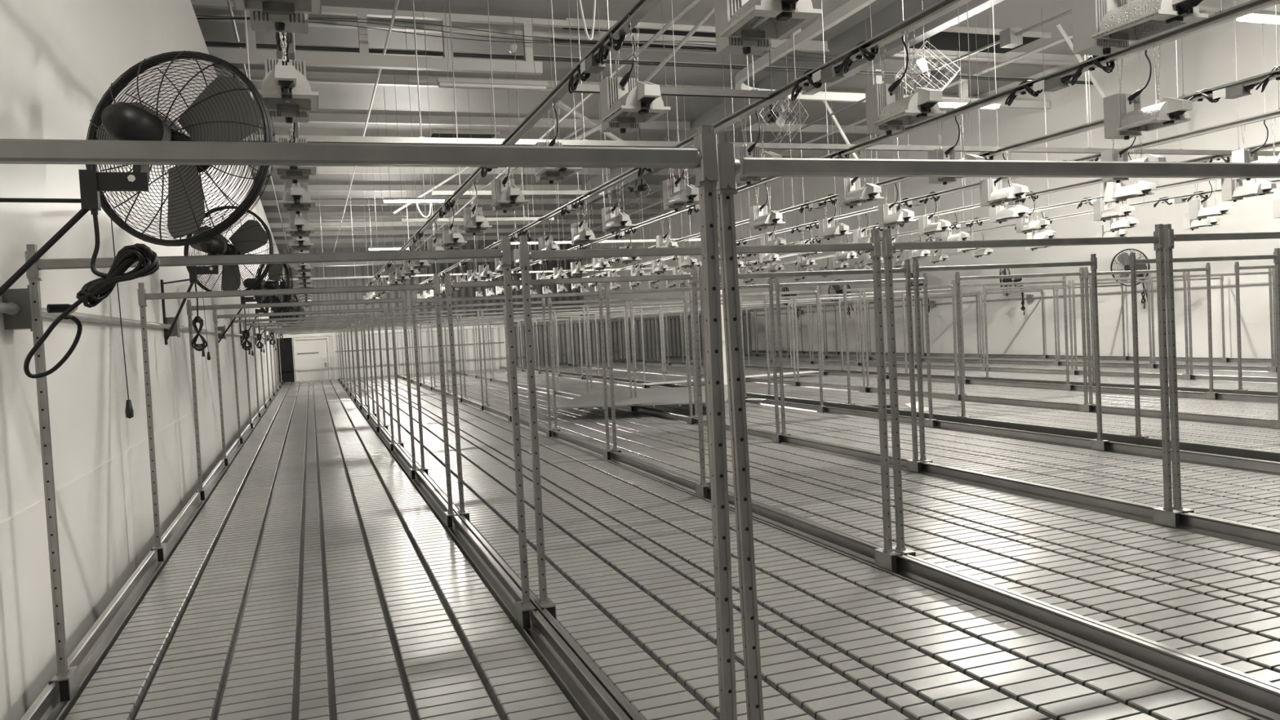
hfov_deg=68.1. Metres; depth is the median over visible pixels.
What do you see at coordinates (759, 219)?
light
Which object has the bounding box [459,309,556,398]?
frame
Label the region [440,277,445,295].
light
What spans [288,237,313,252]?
light
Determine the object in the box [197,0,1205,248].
ceiling
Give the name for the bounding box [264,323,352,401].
frame
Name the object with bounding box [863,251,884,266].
light
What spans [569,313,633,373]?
frame
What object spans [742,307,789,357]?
frame
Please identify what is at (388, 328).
frame
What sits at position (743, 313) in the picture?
trim
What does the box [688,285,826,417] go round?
frame
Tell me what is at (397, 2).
pipe
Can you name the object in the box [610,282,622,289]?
light
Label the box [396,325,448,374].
frame
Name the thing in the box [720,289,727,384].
post
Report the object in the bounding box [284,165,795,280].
strut
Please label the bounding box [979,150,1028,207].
light
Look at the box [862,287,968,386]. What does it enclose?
frame
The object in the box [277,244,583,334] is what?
wall
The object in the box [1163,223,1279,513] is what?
frame
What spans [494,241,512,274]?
light
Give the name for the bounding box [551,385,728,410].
tray
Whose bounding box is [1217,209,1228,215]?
socket
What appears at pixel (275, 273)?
wall fan
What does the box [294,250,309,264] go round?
light
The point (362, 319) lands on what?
frame
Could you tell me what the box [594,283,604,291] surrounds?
light
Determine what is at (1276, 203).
light
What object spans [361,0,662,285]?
rail
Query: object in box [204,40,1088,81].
pipe
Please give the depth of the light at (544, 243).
12.43 m
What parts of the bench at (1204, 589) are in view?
tray panel, tray panel, tray panel, tray panel, tray panel, rail, tray panel, tray panel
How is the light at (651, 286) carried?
hanging from the rail at (1210, 158)
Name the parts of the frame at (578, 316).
post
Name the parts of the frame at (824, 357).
post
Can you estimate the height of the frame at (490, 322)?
1.412 m
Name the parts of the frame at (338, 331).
post, post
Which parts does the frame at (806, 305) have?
post, post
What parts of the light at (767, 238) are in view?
control panel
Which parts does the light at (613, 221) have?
chain, control panel, power cord, chain, plate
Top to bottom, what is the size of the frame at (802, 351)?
1.412 m
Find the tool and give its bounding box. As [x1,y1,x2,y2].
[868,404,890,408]
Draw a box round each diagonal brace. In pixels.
[392,166,469,214]
[480,126,582,191]
[555,100,634,147]
[570,95,662,139]
[642,5,714,82]
[822,101,857,158]
[1056,22,1106,99]
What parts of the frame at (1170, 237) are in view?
post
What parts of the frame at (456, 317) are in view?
post, post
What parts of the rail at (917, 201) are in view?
hanger rod, hanger rod, label plate, hanger rod, hanger rod, hanger rod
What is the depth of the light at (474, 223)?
9.11 m
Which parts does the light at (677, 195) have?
control panel, power cord, plate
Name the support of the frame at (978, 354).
on the bench at (1112, 359)
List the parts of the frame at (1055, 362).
post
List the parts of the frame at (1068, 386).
post, post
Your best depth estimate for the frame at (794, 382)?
14.85 m
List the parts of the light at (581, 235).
control panel, power cord, plate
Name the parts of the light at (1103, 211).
control panel, plate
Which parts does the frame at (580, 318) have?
post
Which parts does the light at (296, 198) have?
plate, plate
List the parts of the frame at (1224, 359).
post, post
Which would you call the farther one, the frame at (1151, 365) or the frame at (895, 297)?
the frame at (895, 297)
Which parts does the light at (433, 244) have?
power cord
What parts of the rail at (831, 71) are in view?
hanger rod, hanger rod, hanger rod, hanger rod, hanger rod, hanger rod, hanger rod, hanger rod, hanger rod, label plate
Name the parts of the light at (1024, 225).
plate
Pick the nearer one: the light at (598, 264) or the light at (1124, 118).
the light at (1124, 118)
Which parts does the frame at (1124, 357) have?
post, post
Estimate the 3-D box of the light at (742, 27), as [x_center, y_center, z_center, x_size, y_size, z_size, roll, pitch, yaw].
[0.429,-1.361,3.260,0.244,0.506,0.515,-4,2,-18]
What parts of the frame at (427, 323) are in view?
post, post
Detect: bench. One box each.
[20,376,630,719]
[339,373,1279,719]
[398,369,1279,689]
[450,366,1279,531]
[516,362,1279,462]
[560,360,1278,419]
[618,355,1277,395]
[684,353,1277,377]
[744,350,1275,366]
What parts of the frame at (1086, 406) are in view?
post, post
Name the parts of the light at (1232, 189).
control panel, plate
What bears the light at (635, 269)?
hanging from the rail at (1240, 88)
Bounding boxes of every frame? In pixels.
[0,124,737,719]
[24,235,537,702]
[137,273,457,561]
[186,292,418,500]
[213,302,395,466]
[229,311,381,444]
[242,317,371,428]
[252,320,363,417]
[257,320,356,408]
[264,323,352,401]
[268,327,347,395]
[271,328,345,391]
[275,329,342,387]
[277,331,339,384]
[338,328,398,378]
[341,326,404,382]
[342,325,412,385]
[346,324,422,390]
[350,320,432,394]
[354,316,446,398]
[360,315,462,406]
[366,311,484,417]
[376,305,511,429]
[389,297,554,448]
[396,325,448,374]
[403,324,463,377]
[410,284,613,475]
[410,322,476,380]
[418,320,492,383]
[430,318,507,387]
[443,315,528,392]
[444,266,711,522]
[453,323,504,371]
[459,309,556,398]
[462,321,523,373]
[475,320,540,375]
[480,307,589,406]
[488,317,559,378]
[512,301,635,417]
[513,315,582,379]
[517,317,568,366]
[518,229,902,620]
[531,309,609,383]
[532,318,586,368]
[547,291,696,431]
[552,315,608,369]
[553,305,645,391]
[567,317,622,363]
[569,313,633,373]
[586,300,688,391]
[586,315,643,364]
[594,308,665,375]
[604,278,784,453]
[610,313,669,365]
[623,307,689,378]
[629,296,746,406]
[632,311,690,368]
[634,314,684,358]
[654,312,701,360]
[659,304,700,382]
[662,309,701,371]
[680,311,701,361]
[681,313,701,355]
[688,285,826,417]
[697,259,924,484]
[697,304,773,373]
[714,130,1279,719]
[720,295,798,386]
[742,297,825,374]
[742,307,772,362]
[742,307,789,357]
[742,310,756,356]
[742,310,771,352]
[745,302,811,365]
[755,307,803,354]
[763,291,866,395]
[773,305,826,358]
[774,272,937,435]
[786,305,838,355]
[787,300,858,367]
[793,293,887,382]
[809,299,870,360]
[824,302,875,355]
[838,296,916,369]
[842,280,960,404]
[856,297,922,362]
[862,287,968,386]
[867,297,926,356]
[881,223,1185,556]
[902,287,986,373]
[912,253,1110,462]
[913,290,982,363]
[919,294,980,358]
[954,275,1074,394]
[955,266,1093,417]
[979,287,1046,359]
[982,280,1077,377]
[982,286,1059,367]
[1055,283,1128,361]
[1071,279,1155,370]
[1084,262,1217,404]
[1088,271,1193,382]
[1128,248,1279,437]
[1150,275,1229,364]
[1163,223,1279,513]
[1186,268,1276,374]
[1234,262,1274,390]
[1271,268,1276,366]
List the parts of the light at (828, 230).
control panel, power cord, chain, plate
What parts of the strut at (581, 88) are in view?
hanger rod, hanger rod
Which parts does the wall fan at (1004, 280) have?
motor, cord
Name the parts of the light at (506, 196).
control panel, power cord, plate, plate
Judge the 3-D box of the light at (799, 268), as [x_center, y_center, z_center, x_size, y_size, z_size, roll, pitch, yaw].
[3.870,-2.244,22.051,0.244,0.506,0.515,-4,2,-19]
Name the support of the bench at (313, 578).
on the floor
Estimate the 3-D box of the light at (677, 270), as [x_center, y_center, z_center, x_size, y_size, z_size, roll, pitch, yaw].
[0.897,-2.051,20.971,0.244,0.506,0.515,-4,2,-19]
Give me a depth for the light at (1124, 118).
5.57 m
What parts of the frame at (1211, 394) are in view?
post, post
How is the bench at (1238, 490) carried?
on the floor
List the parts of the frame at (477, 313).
post, post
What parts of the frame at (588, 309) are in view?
post, post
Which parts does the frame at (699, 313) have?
post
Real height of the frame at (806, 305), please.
1.412 m
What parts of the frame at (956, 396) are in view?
post, post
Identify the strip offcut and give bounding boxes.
[727,398,765,399]
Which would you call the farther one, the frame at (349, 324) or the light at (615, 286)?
the light at (615, 286)
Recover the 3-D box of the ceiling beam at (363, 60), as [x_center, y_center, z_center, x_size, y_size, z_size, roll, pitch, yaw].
[-3.626,-4.396,12.956,7.030,0.780,0.120,-4,2,-19]
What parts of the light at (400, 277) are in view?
plate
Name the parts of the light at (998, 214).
plate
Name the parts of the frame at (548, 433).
post, post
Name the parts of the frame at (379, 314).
post, post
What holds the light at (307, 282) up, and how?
hanging from the rail at (291, 52)
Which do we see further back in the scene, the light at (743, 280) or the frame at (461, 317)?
the light at (743, 280)
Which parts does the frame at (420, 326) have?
post, post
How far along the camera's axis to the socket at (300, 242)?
9.69 m
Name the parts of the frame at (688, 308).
post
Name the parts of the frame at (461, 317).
post, post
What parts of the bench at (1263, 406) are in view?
tray panel, tray panel, tray panel, tray panel, rail, tray panel, tray panel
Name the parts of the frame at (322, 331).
post, post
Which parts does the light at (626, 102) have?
chain, control panel, plate, power cord, chain, plate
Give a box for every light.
[233,0,321,33]
[256,31,318,123]
[271,122,315,183]
[278,182,315,214]
[284,213,314,239]
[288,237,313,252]
[293,262,312,273]
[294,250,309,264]
[295,272,312,280]
[297,279,312,285]
[297,284,312,288]
[299,293,311,297]
[300,296,311,300]
[363,292,370,305]
[368,208,408,250]
[368,280,379,299]
[373,278,385,297]
[376,271,389,294]
[382,266,389,285]
[383,166,444,217]
[387,260,403,284]
[394,260,410,282]
[402,244,420,276]
[410,235,431,270]
[417,291,423,298]
[422,282,430,298]
[426,219,444,260]
[429,278,439,297]
[436,0,547,91]
[440,204,466,248]
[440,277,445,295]
[448,270,459,291]
[456,266,466,288]
[462,180,492,235]
[466,258,482,281]
[475,287,483,301]
[478,258,495,279]
[485,286,495,296]
[490,143,528,213]
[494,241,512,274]
[495,275,504,295]
[511,273,519,292]
[513,232,534,266]
[529,284,537,298]
[533,99,582,183]
[536,263,548,285]
[537,217,559,250]
[542,285,552,293]
[552,258,568,279]
[556,284,568,293]
[570,200,598,246]
[570,257,587,276]
[571,275,583,290]
[580,283,590,292]
[587,266,600,287]
[592,241,611,271]
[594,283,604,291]
[599,14,670,133]
[601,180,635,233]
[608,262,621,283]
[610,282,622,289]
[618,231,641,264]
[629,281,642,287]
[630,260,646,275]
[631,286,639,293]
[648,263,661,283]
[648,283,659,288]
[651,257,670,274]
[656,216,678,247]
[662,168,699,211]
[666,270,677,288]
[672,257,687,275]
[678,240,699,268]
[678,280,688,287]
[714,0,822,55]
[734,108,782,184]
[737,255,751,273]
[737,259,745,267]
[741,262,755,283]
[743,280,755,284]
[748,182,785,231]
[759,253,781,264]
[760,225,786,244]
[765,277,776,284]
[767,253,785,272]
[791,262,807,280]
[796,254,816,267]
[797,226,822,257]
[797,258,813,271]
[817,198,851,239]
[819,257,830,277]
[830,253,848,270]
[835,235,857,262]
[837,148,884,208]
[853,213,881,243]
[854,253,871,269]
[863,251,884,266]
[865,29,946,135]
[877,182,915,228]
[892,225,908,253]
[892,251,911,268]
[908,233,931,259]
[918,195,951,235]
[927,111,985,184]
[928,27,1001,108]
[928,248,949,263]
[941,212,970,241]
[957,222,982,253]
[970,231,993,257]
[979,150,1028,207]
[989,178,1029,223]
[1015,200,1050,234]
[1025,229,1052,250]
[1026,210,1057,239]
[1071,0,1208,56]
[1093,181,1134,222]
[1096,222,1128,237]
[1100,131,1166,182]
[1102,42,1193,140]
[1103,148,1155,203]
[1103,200,1139,232]
[1182,195,1220,230]
[1188,179,1231,220]
[1221,156,1276,201]
[1231,115,1279,180]
[1236,0,1279,24]
[1272,183,1279,217]
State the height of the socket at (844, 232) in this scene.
0.066 m
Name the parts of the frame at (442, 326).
post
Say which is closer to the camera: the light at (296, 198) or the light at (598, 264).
the light at (296, 198)
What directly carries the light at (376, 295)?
hanging from the rail at (593, 62)
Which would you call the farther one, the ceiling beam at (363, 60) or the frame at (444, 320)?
the frame at (444, 320)
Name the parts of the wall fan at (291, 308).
cord, blade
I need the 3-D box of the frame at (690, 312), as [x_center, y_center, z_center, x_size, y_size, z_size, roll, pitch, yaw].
[1.838,-0.638,25.105,1.598,1.412,0.128,-4,2,-19]
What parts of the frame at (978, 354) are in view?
post, post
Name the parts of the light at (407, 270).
plate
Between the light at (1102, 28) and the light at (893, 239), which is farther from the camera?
the light at (893, 239)
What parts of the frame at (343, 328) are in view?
post, post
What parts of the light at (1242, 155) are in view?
chain, control panel, power cord, chain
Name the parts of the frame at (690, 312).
post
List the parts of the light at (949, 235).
plate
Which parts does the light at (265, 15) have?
plate, control panel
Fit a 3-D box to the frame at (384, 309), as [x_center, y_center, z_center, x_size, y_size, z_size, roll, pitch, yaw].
[-3.090,0.203,8.776,1.529,1.412,0.128,-4,2,-19]
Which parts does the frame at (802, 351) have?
post, post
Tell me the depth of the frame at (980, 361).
18.38 m
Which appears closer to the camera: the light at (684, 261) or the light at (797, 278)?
the light at (684, 261)
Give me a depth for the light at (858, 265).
22.61 m
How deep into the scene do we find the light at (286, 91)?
3.92 m
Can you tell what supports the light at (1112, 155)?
hanging from the rail at (1240, 88)
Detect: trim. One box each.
[275,324,506,367]
[332,335,337,379]
[335,342,504,351]
[514,311,750,326]
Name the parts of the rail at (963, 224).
hanger rod, hanger rod, hanger rod, hanger rod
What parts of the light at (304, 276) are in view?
plate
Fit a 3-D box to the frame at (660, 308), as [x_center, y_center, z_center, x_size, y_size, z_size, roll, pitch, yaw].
[1.075,-0.289,16.486,1.498,1.412,0.128,-4,2,-19]
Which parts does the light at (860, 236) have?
power cord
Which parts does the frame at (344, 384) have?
post, post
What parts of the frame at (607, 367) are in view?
post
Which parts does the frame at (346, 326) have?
post, post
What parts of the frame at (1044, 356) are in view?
post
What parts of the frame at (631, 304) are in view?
post, post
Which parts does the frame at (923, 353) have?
post, post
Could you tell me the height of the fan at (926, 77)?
2.584 m
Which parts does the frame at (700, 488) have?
post, post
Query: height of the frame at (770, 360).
1.412 m
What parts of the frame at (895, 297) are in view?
post, post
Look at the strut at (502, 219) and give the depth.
12.47 m
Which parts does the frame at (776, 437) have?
post, post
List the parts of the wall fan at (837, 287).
blade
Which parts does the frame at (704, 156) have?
post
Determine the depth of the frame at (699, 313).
26.72 m
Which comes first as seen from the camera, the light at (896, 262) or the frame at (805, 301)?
the frame at (805, 301)
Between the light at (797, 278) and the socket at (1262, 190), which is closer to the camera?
the socket at (1262, 190)
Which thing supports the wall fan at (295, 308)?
attached to the wall at (59, 59)
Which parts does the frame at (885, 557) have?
post, post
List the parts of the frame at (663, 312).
post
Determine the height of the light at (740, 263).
0.506 m
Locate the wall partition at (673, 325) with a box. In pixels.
[291,315,751,381]
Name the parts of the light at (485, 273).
plate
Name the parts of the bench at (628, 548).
tray panel, tray panel, tray panel, tray panel, tray panel, rail, tray panel, tray panel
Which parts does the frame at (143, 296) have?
post, post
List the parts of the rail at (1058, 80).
hanger rod, hanger rod, hanger rod, hanger rod, hanger rod, hanger rod, hanger rod, hanger rod, label plate, hanger rod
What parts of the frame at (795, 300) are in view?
post, post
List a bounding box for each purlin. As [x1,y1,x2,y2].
[213,67,976,97]
[248,166,695,175]
[260,198,662,205]
[261,184,737,191]
[264,208,671,217]
[268,218,646,227]
[271,226,602,236]
[274,234,604,244]
[759,149,831,156]
[1127,0,1235,11]
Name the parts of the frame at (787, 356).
post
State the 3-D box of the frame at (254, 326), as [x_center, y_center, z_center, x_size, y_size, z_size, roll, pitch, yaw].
[-5.036,0.103,14.366,1.529,1.412,0.128,-4,2,-19]
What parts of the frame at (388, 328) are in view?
post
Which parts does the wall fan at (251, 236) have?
cord, pull cord, blade, motor, name plate, blade, blade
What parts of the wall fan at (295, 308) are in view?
cord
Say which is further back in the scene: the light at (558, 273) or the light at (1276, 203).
the light at (558, 273)
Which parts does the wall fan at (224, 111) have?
cord, pull cord, motor, blade, name plate, blade, blade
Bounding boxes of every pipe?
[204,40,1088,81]
[204,41,1093,84]
[226,0,288,252]
[333,0,399,252]
[413,0,700,250]
[564,34,1072,240]
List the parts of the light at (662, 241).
control panel, plate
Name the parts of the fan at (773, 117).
motor, blade, blade, blade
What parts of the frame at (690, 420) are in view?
post, post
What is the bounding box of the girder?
[576,0,1004,209]
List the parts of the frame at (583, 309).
post, post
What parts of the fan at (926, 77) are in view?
blade, blade, motor, blade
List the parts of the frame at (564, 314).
post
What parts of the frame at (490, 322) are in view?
post, post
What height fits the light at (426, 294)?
0.506 m
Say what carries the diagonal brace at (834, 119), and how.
attached to the ceiling
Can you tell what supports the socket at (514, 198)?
attached to the light at (506, 196)
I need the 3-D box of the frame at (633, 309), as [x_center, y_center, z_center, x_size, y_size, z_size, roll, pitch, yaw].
[-0.662,-0.178,15.884,1.562,1.412,0.128,-4,2,-19]
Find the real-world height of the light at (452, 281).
0.506 m
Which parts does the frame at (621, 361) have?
post, post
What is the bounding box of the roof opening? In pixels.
[431,128,500,138]
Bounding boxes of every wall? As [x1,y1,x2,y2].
[0,0,289,719]
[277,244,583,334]
[581,0,1279,358]
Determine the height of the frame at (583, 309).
1.412 m
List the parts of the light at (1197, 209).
control panel, power cord, chain, plate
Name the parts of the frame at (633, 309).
post, post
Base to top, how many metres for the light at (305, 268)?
0.506 m
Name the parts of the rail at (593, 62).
hanger rod, hanger rod, hanger rod, hanger rod, hanger rod, hanger rod, hanger rod, hanger rod, hanger rod, hanger rod, hanger rod, label plate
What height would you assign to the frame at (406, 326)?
1.412 m
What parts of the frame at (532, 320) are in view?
post, post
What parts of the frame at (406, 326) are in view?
post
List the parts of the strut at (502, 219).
hanger rod, hanger rod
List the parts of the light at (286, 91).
chain, chain, power cord, control panel, plate, plate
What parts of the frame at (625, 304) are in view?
post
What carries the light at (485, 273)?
hanging from the rail at (831, 71)
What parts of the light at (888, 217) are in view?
control panel, power cord, chain, plate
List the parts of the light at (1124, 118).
chain, control panel, plate, power cord, chain, plate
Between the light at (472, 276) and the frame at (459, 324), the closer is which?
the light at (472, 276)
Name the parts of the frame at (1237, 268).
post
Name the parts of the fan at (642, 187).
blade, blade, motor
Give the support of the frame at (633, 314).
on the bench at (1263, 406)
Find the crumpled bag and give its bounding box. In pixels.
[903,401,928,411]
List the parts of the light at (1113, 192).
control panel, plate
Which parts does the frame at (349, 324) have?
post, post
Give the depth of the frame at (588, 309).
13.90 m
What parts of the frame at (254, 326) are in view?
post, post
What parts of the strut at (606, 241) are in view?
hanger rod, hanger rod, hanger rod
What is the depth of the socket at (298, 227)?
8.42 m
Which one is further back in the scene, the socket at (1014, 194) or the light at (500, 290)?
the light at (500, 290)
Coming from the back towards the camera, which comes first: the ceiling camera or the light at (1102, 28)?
the ceiling camera
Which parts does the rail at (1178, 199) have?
hanger rod, hanger rod, hanger rod, hanger rod, label plate, hanger rod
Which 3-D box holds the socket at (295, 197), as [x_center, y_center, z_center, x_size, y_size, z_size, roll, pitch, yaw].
[-2.446,-1.145,6.746,0.058,0.066,0.115,-4,2,-19]
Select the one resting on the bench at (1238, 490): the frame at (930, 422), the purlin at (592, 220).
the frame at (930, 422)
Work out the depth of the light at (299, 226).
8.45 m
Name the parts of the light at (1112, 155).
control panel, power cord, chain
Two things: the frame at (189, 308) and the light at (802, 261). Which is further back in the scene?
the light at (802, 261)
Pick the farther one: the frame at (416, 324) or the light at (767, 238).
the frame at (416, 324)
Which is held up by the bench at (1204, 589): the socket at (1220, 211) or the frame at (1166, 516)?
the frame at (1166, 516)
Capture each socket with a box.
[277,80,293,101]
[290,165,297,170]
[292,195,301,204]
[296,225,302,232]
[297,240,303,246]
[453,238,458,244]
[475,222,482,229]
[509,195,517,204]
[559,167,566,172]
[584,235,590,241]
[619,221,627,227]
[638,97,655,114]
[686,195,697,203]
[771,218,779,225]
[776,0,799,21]
[839,230,846,235]
[866,192,878,200]
[902,217,911,222]
[915,102,936,118]
[939,226,948,231]
[1012,192,1024,199]
[1016,212,1026,217]
[1039,224,1047,229]
[1121,211,1131,217]
[1138,189,1151,195]
[1163,111,1186,124]
[1165,0,1203,24]
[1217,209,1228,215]
[1258,188,1271,195]
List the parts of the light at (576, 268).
plate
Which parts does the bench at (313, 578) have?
rail, tray panel, tray panel, tray panel, tray panel, tray panel, tray panel, tray panel, rail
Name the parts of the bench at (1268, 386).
tray panel, tray panel, tray panel, tray panel, rail, tray panel, tray panel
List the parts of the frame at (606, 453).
post, post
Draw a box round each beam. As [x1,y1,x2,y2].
[190,0,615,75]
[192,7,1084,66]
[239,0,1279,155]
[261,112,866,133]
[283,247,635,267]
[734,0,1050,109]
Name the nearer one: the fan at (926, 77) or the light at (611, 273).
the fan at (926, 77)
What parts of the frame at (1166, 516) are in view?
post, post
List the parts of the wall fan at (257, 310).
cord, motor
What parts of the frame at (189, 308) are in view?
post, post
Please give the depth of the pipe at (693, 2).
14.98 m
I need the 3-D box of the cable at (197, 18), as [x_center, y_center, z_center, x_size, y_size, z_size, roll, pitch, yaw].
[-1.291,-4.506,13.279,10.000,0.198,0.010,-4,2,-19]
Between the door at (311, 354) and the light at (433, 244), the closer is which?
the light at (433, 244)
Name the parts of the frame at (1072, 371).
post, post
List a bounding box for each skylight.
[548,17,771,53]
[909,26,1051,53]
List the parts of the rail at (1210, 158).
hanger rod, hanger rod, hanger rod, hanger rod, hanger rod, hanger rod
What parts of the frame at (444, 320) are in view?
post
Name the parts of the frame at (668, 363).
post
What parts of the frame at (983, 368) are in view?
post, post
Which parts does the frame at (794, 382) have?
post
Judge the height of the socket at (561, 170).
0.066 m
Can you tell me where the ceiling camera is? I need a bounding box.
[508,42,517,53]
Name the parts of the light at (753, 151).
chain, control panel, power cord, chain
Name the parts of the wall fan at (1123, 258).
blade, blade, blade, cord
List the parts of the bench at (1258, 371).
tray panel, tray panel, tray panel, tray panel, tray panel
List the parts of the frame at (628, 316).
post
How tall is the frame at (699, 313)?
1.412 m
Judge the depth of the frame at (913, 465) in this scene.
6.26 m
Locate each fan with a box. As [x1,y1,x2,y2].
[0,50,275,418]
[160,205,274,359]
[214,263,293,355]
[239,276,291,352]
[253,294,300,350]
[263,299,305,349]
[512,167,534,248]
[618,57,650,208]
[759,48,808,142]
[781,286,799,319]
[827,279,854,318]
[894,0,960,94]
[910,273,929,315]
[999,268,1025,315]
[1110,248,1150,308]
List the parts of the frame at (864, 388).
post, post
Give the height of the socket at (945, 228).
0.066 m
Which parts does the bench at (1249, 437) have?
tray panel, tray panel, tray panel, tray panel, tray panel, rail, tray panel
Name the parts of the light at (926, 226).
control panel, power cord, plate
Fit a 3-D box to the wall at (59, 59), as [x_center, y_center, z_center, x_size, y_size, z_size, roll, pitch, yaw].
[-7.058,-1.126,17.115,0.124,5.250,61.000,-4,2,-19]
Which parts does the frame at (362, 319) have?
post, post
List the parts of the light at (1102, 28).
control panel, plate, plate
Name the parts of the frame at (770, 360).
post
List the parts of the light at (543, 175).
chain, control panel, power cord, plate, chain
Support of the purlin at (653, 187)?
attached to the ceiling
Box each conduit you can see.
[0,284,275,341]
[617,9,1071,207]
[755,281,1272,315]
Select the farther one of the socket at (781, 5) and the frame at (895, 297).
the frame at (895, 297)
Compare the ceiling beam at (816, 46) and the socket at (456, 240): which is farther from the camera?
the ceiling beam at (816, 46)
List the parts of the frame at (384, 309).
post, post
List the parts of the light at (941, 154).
chain, control panel, power cord, chain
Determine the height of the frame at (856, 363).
1.412 m
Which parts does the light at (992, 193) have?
control panel, power cord, chain, plate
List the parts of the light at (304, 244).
plate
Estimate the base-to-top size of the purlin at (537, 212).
0.180 m
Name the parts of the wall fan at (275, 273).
cord, pull cord, motor, name plate, blade, blade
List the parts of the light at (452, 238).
control panel, power cord, chain, plate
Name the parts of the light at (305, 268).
plate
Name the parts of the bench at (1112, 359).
tray panel, tray panel, tray panel, tray panel, tray panel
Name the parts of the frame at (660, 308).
post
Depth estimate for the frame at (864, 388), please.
12.74 m
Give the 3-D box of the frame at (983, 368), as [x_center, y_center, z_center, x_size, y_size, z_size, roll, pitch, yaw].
[5.081,-0.472,15.787,1.598,1.412,0.128,-4,2,-19]
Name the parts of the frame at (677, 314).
post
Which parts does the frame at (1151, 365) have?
post, post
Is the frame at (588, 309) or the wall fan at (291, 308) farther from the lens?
the wall fan at (291, 308)
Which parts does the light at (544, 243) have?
control panel, power cord, plate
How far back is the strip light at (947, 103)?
14.62 m
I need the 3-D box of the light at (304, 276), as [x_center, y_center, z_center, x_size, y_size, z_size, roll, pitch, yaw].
[-5.110,-1.473,14.365,0.244,0.506,0.515,-4,2,-19]
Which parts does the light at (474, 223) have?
control panel, power cord, chain, plate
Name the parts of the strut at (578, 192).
hanger rod, hanger rod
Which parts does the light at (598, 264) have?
plate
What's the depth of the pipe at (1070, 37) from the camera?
17.30 m
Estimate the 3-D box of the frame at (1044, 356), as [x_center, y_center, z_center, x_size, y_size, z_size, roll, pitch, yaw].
[7.365,-0.693,18.669,1.518,1.412,0.128,-4,2,-19]
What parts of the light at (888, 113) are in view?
chain, control panel, plate, power cord, chain, plate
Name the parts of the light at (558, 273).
plate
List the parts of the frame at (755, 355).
post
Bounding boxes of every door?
[275,337,294,382]
[293,336,331,382]
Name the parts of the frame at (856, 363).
post, post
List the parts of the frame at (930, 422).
post, post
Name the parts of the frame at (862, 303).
post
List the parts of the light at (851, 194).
control panel, power cord, chain, plate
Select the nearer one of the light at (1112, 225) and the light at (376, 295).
the light at (1112, 225)
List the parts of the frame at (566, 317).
post, post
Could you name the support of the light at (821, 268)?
hanging from the rail at (1178, 199)
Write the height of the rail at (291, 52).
3.218 m
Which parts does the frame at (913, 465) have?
post, post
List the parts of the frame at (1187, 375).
post, post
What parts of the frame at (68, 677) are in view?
post, post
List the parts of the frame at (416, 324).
post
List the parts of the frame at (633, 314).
post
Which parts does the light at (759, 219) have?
control panel, power cord, chain, plate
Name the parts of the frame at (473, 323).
post, post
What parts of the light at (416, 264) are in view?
plate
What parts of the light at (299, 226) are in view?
plate, plate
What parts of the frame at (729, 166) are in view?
post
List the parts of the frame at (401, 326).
post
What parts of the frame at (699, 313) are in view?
post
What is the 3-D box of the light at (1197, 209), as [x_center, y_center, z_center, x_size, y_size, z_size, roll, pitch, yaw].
[7.325,-2.067,12.140,0.244,0.506,0.515,-4,2,-19]
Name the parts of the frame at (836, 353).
post, post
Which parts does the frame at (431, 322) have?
post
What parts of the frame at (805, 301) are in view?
post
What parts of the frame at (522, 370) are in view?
post, post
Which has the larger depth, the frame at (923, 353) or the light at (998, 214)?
the frame at (923, 353)
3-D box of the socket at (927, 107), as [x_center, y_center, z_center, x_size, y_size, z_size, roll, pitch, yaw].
[1.453,-1.277,4.814,0.058,0.066,0.115,-4,2,-18]
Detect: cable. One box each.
[195,15,836,57]
[196,17,857,61]
[196,18,856,62]
[578,0,595,40]
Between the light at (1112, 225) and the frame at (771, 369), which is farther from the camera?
the frame at (771, 369)
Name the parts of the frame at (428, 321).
post, post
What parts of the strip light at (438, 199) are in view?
cord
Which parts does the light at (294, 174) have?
chain, power cord, control panel, plate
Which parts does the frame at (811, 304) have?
post, post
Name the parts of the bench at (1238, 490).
tray panel, tray panel, tray panel, tray panel, tray panel, rail, tray panel, tray panel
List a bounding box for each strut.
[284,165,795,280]
[401,0,554,222]
[431,0,603,195]
[493,73,700,245]
[568,0,787,99]
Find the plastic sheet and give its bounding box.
[638,370,818,385]
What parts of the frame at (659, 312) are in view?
post, post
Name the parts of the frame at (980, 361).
post, post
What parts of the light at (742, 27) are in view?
control panel, plate, plate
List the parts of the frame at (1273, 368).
post, post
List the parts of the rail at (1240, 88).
hanger rod, hanger rod, hanger rod, hanger rod, hanger rod, hanger rod, label plate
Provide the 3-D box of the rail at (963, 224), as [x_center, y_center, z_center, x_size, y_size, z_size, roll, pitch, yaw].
[5.538,-3.908,16.948,0.091,3.188,28.100,-4,2,-19]
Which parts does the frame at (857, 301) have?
post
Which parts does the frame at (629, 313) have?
post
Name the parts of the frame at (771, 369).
post, post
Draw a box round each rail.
[275,31,299,138]
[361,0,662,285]
[412,0,971,284]
[480,0,1279,281]
[524,0,1279,279]
[584,4,1279,277]
[625,0,1279,275]
[687,15,1221,274]
[744,22,1279,271]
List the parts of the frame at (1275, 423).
post, post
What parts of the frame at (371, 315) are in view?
post, post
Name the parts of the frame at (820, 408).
post, post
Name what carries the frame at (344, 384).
on the bench at (313, 578)
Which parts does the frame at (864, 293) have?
post, post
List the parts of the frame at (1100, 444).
post, post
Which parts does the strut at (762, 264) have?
hanger rod, hanger rod, hanger rod, hanger rod, hanger rod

